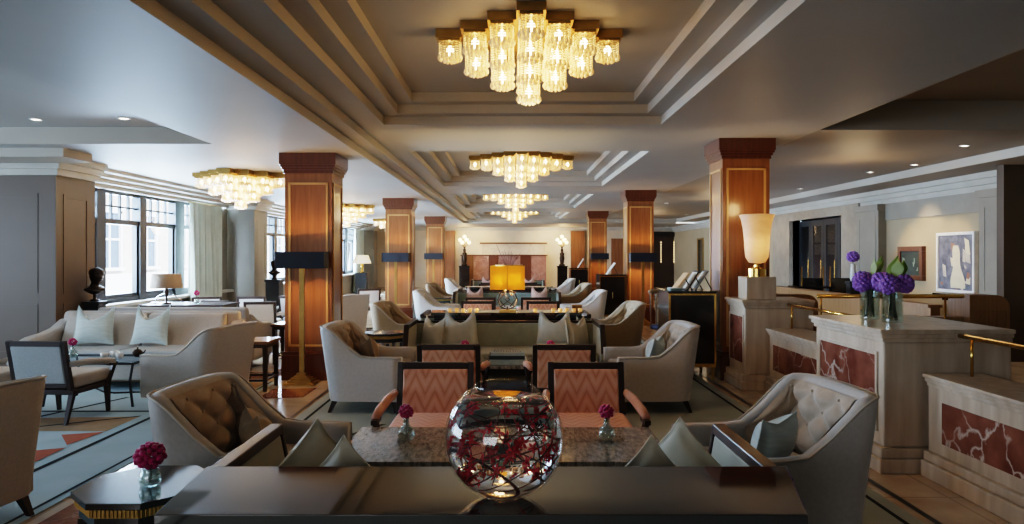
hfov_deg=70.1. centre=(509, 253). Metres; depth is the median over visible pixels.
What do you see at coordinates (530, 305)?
armchair
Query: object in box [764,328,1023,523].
wall
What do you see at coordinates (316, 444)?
cushion
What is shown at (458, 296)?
sofa
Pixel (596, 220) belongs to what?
column
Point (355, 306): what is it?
armchair
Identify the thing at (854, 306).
wall
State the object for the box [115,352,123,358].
tea cup
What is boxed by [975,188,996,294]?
trim
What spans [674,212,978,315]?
wall
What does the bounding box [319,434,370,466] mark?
cushion
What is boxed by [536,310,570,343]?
cushion
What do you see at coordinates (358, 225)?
trim
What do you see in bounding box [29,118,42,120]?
recessed light
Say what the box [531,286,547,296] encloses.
cushion
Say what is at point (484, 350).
seat cushion
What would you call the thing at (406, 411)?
peony
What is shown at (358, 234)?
curtain
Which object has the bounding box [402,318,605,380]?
sofa
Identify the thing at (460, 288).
sofa
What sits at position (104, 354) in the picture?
tea cup
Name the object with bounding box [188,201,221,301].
curtain
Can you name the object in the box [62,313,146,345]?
cushion
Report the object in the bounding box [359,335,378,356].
cushion
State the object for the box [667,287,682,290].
book
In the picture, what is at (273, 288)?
plinth
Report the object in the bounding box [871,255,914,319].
bunch
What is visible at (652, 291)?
chair
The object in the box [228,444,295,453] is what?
seat cushion
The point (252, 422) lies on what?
cushion
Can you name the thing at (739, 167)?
column
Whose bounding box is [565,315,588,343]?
cushion
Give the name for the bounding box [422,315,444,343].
cushion
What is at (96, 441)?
carpet
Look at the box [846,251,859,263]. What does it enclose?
hydrangea
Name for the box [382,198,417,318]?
column
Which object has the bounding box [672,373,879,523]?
armchair
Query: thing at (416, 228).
trim
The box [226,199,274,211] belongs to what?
trim
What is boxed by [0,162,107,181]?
trim
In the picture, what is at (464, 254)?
torchere
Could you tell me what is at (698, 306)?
display cabinet
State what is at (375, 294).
armchair
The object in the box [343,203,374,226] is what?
chandelier
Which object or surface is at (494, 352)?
book
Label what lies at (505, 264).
plant
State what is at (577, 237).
wood panel
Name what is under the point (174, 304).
table
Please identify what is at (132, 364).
glass coffee table
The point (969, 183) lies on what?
trim
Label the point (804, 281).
screen
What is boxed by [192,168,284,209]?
chandelier
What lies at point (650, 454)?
cushion
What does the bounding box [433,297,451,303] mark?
side table
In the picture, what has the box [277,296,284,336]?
armchair
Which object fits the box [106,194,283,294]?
building
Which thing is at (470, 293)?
cushion
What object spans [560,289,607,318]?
armchair
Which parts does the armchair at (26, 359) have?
panel, frame, leg, leg, seat frame, seat, leg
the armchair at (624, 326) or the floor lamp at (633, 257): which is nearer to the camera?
the armchair at (624, 326)
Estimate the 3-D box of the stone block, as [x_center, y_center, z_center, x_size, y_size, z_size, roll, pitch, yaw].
[2.790,0.381,8.250,0.330,0.250,0.300,0,0,0]
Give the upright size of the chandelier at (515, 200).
0.536 m
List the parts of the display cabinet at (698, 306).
gold frame, door, leg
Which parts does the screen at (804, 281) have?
panel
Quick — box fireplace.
[460,242,546,285]
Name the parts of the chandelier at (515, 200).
ceiling plate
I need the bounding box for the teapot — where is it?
[132,347,145,356]
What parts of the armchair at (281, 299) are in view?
frame, panel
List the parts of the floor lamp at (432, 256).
lamp shade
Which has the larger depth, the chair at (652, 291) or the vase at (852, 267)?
the vase at (852, 267)
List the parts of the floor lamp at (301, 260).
lamp shade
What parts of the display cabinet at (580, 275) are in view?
gold frame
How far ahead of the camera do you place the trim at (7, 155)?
8.32 m
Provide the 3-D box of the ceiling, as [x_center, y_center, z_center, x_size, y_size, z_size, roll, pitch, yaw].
[-0.800,-1.450,14.500,16.400,0.500,37.000,0,0,0]
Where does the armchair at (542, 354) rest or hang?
on the carpet at (707, 403)
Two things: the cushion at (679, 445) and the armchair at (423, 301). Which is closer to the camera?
the cushion at (679, 445)
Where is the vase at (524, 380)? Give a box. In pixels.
[444,380,563,502]
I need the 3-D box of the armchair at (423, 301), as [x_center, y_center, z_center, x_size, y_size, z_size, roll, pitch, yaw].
[-1.386,1.086,13.731,0.812,0.827,0.821,0,0,3]
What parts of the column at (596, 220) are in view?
panel moulding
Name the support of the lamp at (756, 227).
on the stone block
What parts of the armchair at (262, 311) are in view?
panel, frame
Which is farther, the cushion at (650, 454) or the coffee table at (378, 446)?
the coffee table at (378, 446)
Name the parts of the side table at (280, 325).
leg, leg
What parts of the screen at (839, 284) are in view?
panel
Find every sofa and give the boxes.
[19,311,245,379]
[211,424,792,479]
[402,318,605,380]
[420,310,590,319]
[452,290,560,309]
[458,287,556,290]
[471,279,544,285]
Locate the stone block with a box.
[738,276,775,299]
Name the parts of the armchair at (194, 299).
panel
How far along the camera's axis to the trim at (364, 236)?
30.00 m
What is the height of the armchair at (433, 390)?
0.744 m
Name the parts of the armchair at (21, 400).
leg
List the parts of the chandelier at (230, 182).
ceiling plate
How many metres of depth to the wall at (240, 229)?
16.00 m
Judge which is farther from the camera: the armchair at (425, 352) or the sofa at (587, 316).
the sofa at (587, 316)
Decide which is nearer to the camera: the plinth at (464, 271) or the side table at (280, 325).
the side table at (280, 325)
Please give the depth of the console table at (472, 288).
15.25 m
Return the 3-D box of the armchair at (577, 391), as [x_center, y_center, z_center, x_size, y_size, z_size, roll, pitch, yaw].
[0.530,1.128,4.811,0.682,0.744,0.681,0,0,0]
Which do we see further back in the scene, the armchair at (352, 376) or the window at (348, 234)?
the window at (348, 234)
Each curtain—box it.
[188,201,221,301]
[353,229,363,291]
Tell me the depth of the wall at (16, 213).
9.00 m
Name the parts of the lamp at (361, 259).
lamp shade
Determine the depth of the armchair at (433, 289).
16.68 m
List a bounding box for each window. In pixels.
[95,188,233,306]
[267,216,284,284]
[343,228,354,276]
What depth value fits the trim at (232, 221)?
15.99 m
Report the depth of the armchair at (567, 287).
19.90 m
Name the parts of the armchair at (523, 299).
panel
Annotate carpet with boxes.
[0,381,273,523]
[294,317,924,523]
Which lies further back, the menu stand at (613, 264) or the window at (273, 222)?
the window at (273, 222)
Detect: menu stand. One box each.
[606,263,617,273]
[673,273,691,289]
[682,271,702,289]
[691,270,711,289]
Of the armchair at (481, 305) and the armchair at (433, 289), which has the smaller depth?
the armchair at (481, 305)
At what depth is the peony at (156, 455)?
2.81 m
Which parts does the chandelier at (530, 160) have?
ceiling plate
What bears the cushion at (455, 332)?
on the sofa at (491, 334)
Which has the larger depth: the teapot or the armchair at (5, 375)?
the teapot
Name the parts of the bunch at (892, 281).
stem, stem, stem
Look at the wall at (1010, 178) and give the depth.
10.20 m
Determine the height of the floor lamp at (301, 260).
1.525 m
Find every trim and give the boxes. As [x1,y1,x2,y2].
[0,148,91,162]
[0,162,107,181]
[0,193,88,354]
[38,329,370,523]
[95,169,247,207]
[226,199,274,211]
[231,220,265,301]
[267,204,284,217]
[289,337,941,523]
[343,222,371,229]
[361,225,379,230]
[364,236,376,283]
[379,227,672,230]
[671,170,996,231]
[854,204,885,293]
[885,192,978,219]
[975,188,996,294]
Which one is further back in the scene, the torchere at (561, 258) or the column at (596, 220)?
the torchere at (561, 258)
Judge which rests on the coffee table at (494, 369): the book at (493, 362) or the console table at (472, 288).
the book at (493, 362)
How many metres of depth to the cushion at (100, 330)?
8.31 m
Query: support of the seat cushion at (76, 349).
on the sofa at (183, 326)
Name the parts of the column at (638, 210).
panel moulding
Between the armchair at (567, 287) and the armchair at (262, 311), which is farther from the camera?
the armchair at (567, 287)
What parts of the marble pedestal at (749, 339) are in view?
red panel, panel frame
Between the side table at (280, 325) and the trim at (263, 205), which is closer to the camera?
the side table at (280, 325)
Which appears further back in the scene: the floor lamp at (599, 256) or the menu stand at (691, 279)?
the floor lamp at (599, 256)
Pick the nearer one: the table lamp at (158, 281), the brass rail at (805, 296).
the brass rail at (805, 296)
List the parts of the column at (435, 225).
panel moulding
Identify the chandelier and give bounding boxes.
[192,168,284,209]
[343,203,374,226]
[373,218,384,228]
[436,1,622,105]
[469,151,573,188]
[483,194,548,211]
[491,212,538,222]
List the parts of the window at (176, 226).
frame, sill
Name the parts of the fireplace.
panel, panel, panel, panel, cornice, panel, panel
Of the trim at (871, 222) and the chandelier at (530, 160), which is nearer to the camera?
the chandelier at (530, 160)
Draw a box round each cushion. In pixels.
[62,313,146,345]
[68,345,137,360]
[73,305,114,344]
[118,345,186,363]
[130,305,169,345]
[142,313,226,344]
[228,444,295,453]
[239,405,271,443]
[278,417,336,466]
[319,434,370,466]
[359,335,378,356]
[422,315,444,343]
[443,310,478,343]
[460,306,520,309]
[467,286,482,296]
[480,346,597,361]
[525,277,533,282]
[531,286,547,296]
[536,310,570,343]
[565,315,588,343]
[624,434,676,466]
[645,334,664,356]
[658,416,721,466]
[704,446,797,455]
[750,411,797,457]
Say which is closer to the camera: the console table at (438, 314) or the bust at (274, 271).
the console table at (438, 314)
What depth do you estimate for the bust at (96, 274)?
9.53 m
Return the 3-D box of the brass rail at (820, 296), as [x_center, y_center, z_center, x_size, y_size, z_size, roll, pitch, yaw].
[3.960,0.960,7.600,1.520,1.081,0.044,0,0,0]
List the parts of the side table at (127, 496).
leg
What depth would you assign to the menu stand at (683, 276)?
8.81 m
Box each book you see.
[489,352,524,359]
[489,356,526,364]
[491,349,524,355]
[667,287,682,290]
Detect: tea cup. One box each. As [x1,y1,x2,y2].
[100,352,109,356]
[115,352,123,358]
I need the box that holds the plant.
[496,244,521,265]
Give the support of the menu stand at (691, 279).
on the display cabinet at (698, 306)
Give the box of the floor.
[19,287,1023,523]
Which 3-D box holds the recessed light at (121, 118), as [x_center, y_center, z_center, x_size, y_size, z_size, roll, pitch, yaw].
[-3.931,-1.379,7.434,0.124,0.009,0.124,0,0,0]
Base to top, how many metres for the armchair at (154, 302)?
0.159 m
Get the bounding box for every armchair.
[0,358,10,382]
[0,375,46,516]
[5,340,118,425]
[140,321,256,397]
[147,372,351,468]
[150,293,183,303]
[192,296,221,301]
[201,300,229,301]
[237,296,277,309]
[243,301,284,342]
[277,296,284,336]
[320,320,416,413]
[343,294,369,331]
[358,288,381,304]
[370,300,419,346]
[371,362,477,426]
[412,289,459,318]
[416,344,490,391]
[426,283,452,303]
[445,278,465,293]
[461,301,493,309]
[465,297,499,309]
[516,297,550,309]
[523,344,596,394]
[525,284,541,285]
[526,301,558,309]
[542,362,650,426]
[556,278,574,293]
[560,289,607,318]
[561,283,591,303]
[597,300,646,346]
[603,320,699,413]
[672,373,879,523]
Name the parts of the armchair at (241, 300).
panel, frame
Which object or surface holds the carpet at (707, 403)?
on the floor
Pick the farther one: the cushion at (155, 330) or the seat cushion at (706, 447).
the cushion at (155, 330)
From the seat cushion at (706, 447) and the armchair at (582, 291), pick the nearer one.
the seat cushion at (706, 447)
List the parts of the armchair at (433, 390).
seat, panel, frame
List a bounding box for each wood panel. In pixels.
[445,231,454,280]
[571,231,584,267]
[611,238,622,273]
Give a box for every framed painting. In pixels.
[897,246,925,280]
[936,231,978,293]
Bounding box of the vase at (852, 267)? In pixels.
[850,264,855,280]
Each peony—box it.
[68,338,77,355]
[132,441,166,482]
[398,404,413,437]
[598,404,613,437]
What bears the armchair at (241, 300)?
on the floor
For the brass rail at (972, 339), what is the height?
0.270 m
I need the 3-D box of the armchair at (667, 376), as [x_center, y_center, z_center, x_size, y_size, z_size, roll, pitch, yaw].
[1.386,1.086,7.181,0.812,0.827,0.821,0,0,-3]
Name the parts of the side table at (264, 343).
leg, leg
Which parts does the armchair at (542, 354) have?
panel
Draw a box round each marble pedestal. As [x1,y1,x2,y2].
[724,297,814,390]
[809,315,1015,473]
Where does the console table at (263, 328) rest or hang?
on the floor
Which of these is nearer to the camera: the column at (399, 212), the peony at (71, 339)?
the peony at (71, 339)
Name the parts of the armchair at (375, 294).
panel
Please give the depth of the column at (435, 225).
23.32 m
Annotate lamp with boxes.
[149,274,182,303]
[275,252,328,385]
[353,255,370,272]
[382,253,409,304]
[424,253,442,282]
[490,266,524,311]
[590,253,608,273]
[629,253,656,324]
[739,214,774,276]
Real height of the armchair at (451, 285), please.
0.827 m
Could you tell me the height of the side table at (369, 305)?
0.550 m
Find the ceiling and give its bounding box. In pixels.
[0,0,1023,226]
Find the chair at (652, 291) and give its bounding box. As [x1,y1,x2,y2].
[648,289,657,330]
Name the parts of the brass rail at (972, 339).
post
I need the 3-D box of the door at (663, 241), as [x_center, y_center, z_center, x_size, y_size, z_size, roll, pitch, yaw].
[6.963,0.250,32.900,1.487,2.500,0.200,0,0,0]
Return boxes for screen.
[801,266,823,289]
[830,266,849,292]
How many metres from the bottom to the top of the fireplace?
2.020 m
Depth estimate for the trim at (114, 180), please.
12.15 m
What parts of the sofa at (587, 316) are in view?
arm rail, arm rail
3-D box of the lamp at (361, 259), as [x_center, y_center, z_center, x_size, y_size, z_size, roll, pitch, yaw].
[-4.750,0.320,23.400,0.600,0.560,0.600,0,0,0]
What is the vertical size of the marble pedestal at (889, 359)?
0.984 m
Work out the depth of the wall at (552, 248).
33.00 m
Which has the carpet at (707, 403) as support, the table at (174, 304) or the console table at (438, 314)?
the console table at (438, 314)
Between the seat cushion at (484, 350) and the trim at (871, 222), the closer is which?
the seat cushion at (484, 350)
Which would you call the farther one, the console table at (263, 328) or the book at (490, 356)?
the console table at (263, 328)
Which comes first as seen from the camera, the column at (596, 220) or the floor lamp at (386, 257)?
the floor lamp at (386, 257)
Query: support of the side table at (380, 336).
on the carpet at (707, 403)
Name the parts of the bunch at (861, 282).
stem, stem, stem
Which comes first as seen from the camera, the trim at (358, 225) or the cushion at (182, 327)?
the cushion at (182, 327)
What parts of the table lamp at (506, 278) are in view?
lamp shade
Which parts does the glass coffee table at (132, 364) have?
frame, leg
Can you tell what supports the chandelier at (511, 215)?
hanging from the ceiling
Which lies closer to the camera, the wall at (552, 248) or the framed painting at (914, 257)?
the framed painting at (914, 257)
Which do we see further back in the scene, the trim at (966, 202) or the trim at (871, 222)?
the trim at (871, 222)
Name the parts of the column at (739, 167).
panel moulding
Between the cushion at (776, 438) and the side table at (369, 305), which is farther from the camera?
the side table at (369, 305)
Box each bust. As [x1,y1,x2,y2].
[84,267,105,300]
[268,260,280,279]
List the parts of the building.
pane, pane, pane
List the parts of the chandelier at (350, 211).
ceiling plate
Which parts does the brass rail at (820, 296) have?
post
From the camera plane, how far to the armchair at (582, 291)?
16.60 m
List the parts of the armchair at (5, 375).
seat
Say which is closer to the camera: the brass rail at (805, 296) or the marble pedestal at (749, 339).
the marble pedestal at (749, 339)
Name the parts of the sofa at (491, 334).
arm rail, arm, rail, seat, arm, arm rail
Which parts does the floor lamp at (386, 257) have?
lamp shade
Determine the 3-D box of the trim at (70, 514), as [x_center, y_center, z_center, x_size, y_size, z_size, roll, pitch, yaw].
[-3.730,1.496,9.100,3.140,0.001,13.000,0,0,0]
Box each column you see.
[279,153,347,379]
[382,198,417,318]
[424,216,446,290]
[585,211,608,292]
[621,190,656,323]
[704,138,775,379]
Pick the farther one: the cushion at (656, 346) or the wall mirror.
the wall mirror
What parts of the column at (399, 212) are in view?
panel moulding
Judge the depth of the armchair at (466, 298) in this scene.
12.76 m
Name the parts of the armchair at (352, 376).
leg, leg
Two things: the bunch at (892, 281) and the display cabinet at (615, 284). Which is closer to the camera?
the bunch at (892, 281)
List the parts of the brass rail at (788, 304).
post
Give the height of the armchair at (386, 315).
0.827 m
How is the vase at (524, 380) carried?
on the console table at (216, 495)
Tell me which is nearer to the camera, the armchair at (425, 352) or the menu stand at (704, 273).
the armchair at (425, 352)
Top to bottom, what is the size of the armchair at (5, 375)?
0.744 m
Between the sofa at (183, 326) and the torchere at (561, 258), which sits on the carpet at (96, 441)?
the sofa at (183, 326)
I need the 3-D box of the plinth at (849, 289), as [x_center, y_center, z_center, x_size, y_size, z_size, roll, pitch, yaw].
[6.530,1.010,13.900,0.220,0.980,0.220,0,0,0]
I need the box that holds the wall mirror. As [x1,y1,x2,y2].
[697,238,703,274]
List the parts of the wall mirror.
glass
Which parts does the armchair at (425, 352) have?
panel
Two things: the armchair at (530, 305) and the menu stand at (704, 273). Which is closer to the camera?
the menu stand at (704, 273)
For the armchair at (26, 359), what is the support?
on the carpet at (96, 441)
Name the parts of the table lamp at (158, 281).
lamp shade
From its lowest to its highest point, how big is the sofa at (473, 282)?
0.748 m
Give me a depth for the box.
8.83 m
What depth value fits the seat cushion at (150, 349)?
7.96 m
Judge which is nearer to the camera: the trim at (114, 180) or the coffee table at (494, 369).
the coffee table at (494, 369)
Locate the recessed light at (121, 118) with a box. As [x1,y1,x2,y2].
[117,117,130,119]
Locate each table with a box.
[42,354,139,406]
[71,465,203,523]
[98,307,271,370]
[139,302,239,306]
[154,467,807,523]
[249,337,280,391]
[271,321,284,364]
[350,427,659,466]
[365,330,402,346]
[366,305,372,330]
[431,310,583,319]
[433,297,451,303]
[465,286,552,290]
[480,355,531,374]
[788,285,833,291]
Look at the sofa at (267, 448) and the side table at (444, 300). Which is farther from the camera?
the side table at (444, 300)
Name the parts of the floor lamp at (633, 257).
lamp shade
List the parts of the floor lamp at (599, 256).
lamp shade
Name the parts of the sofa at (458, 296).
arm rail, rail, arm rail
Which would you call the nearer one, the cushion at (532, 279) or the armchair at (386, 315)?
the armchair at (386, 315)
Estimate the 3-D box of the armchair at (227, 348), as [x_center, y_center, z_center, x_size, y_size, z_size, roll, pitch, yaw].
[-3.064,1.094,7.296,0.812,0.812,0.841,0,0,12]
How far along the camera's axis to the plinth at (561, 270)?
31.78 m
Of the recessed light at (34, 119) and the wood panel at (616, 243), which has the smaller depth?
the recessed light at (34, 119)
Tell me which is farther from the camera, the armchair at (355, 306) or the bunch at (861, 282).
the armchair at (355, 306)
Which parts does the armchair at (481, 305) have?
panel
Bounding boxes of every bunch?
[851,256,883,316]
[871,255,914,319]
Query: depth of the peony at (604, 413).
4.10 m
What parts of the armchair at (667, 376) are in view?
leg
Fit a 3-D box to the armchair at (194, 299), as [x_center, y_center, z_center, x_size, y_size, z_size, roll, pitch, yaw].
[-5.439,1.128,13.251,0.652,0.744,0.681,0,0,-12]
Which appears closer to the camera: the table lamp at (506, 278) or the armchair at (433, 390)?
the armchair at (433, 390)
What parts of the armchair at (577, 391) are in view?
panel, frame, seat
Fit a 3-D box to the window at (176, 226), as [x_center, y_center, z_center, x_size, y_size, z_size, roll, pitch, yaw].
[-6.200,-0.085,12.925,0.320,1.810,6.150,0,0,0]
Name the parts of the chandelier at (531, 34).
bulb, bulb, bulb, bulb, bulb, bulb, bulb, ceiling plate, bulb, bulb, bulb, bulb, bulb, bulb, bulb, bulb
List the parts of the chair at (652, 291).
rail, seat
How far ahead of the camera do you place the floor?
4.77 m
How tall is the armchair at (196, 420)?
0.827 m
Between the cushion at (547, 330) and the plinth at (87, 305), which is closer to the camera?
the cushion at (547, 330)
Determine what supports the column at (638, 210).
on the floor
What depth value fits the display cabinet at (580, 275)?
22.99 m
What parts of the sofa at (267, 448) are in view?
arm rail, arm, arm, arm rail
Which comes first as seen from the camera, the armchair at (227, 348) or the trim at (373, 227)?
the armchair at (227, 348)
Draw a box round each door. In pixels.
[654,232,674,286]
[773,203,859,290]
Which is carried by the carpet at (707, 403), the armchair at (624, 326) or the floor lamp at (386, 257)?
the armchair at (624, 326)
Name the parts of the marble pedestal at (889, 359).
red panel, panel frame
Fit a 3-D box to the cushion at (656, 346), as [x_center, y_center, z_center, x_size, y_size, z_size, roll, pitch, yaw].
[1.430,0.935,7.186,0.174,0.258,0.346,0,0,25]
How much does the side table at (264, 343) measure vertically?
0.550 m
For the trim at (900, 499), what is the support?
on the floor
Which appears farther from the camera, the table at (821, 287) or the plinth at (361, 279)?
the plinth at (361, 279)
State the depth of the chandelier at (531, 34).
5.20 m
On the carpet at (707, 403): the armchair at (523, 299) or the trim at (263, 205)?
the armchair at (523, 299)
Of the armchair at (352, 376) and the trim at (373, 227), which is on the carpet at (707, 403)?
the armchair at (352, 376)
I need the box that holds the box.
[571,304,581,310]
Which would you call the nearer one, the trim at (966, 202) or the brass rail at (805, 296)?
the brass rail at (805, 296)
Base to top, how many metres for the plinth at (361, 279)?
0.900 m
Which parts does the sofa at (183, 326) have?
arm, seat, arm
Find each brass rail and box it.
[787,303,851,328]
[817,294,964,318]
[958,334,1023,376]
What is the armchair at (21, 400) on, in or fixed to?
on the carpet at (96, 441)
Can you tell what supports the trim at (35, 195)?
attached to the wall at (16, 213)
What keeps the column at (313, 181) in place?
on the floor
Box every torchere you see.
[458,235,470,265]
[556,235,567,265]
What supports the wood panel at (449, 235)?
attached to the wall at (552, 248)
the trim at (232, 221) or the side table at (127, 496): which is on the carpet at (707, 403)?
the side table at (127, 496)
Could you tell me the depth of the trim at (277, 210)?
18.49 m
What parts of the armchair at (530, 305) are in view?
panel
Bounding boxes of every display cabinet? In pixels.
[569,268,587,288]
[596,274,625,316]
[657,289,716,379]
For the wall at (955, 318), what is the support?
on the floor
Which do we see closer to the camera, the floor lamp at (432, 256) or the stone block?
the stone block
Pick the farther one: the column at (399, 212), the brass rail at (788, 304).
the column at (399, 212)
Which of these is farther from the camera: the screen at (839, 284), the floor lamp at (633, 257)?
the floor lamp at (633, 257)
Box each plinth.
[81,301,107,310]
[264,279,283,317]
[354,273,368,293]
[459,266,469,287]
[556,266,567,287]
[845,281,859,293]
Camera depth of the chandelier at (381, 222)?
24.90 m
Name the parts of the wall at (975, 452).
red panel, red panel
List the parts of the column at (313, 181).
panel moulding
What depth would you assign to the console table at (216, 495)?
2.07 m
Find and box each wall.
[0,175,94,358]
[98,188,376,306]
[377,231,672,286]
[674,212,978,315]
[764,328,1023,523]
[776,286,941,315]
[927,316,962,321]
[997,165,1023,361]
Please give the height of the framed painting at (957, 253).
1.000 m
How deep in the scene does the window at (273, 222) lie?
19.28 m

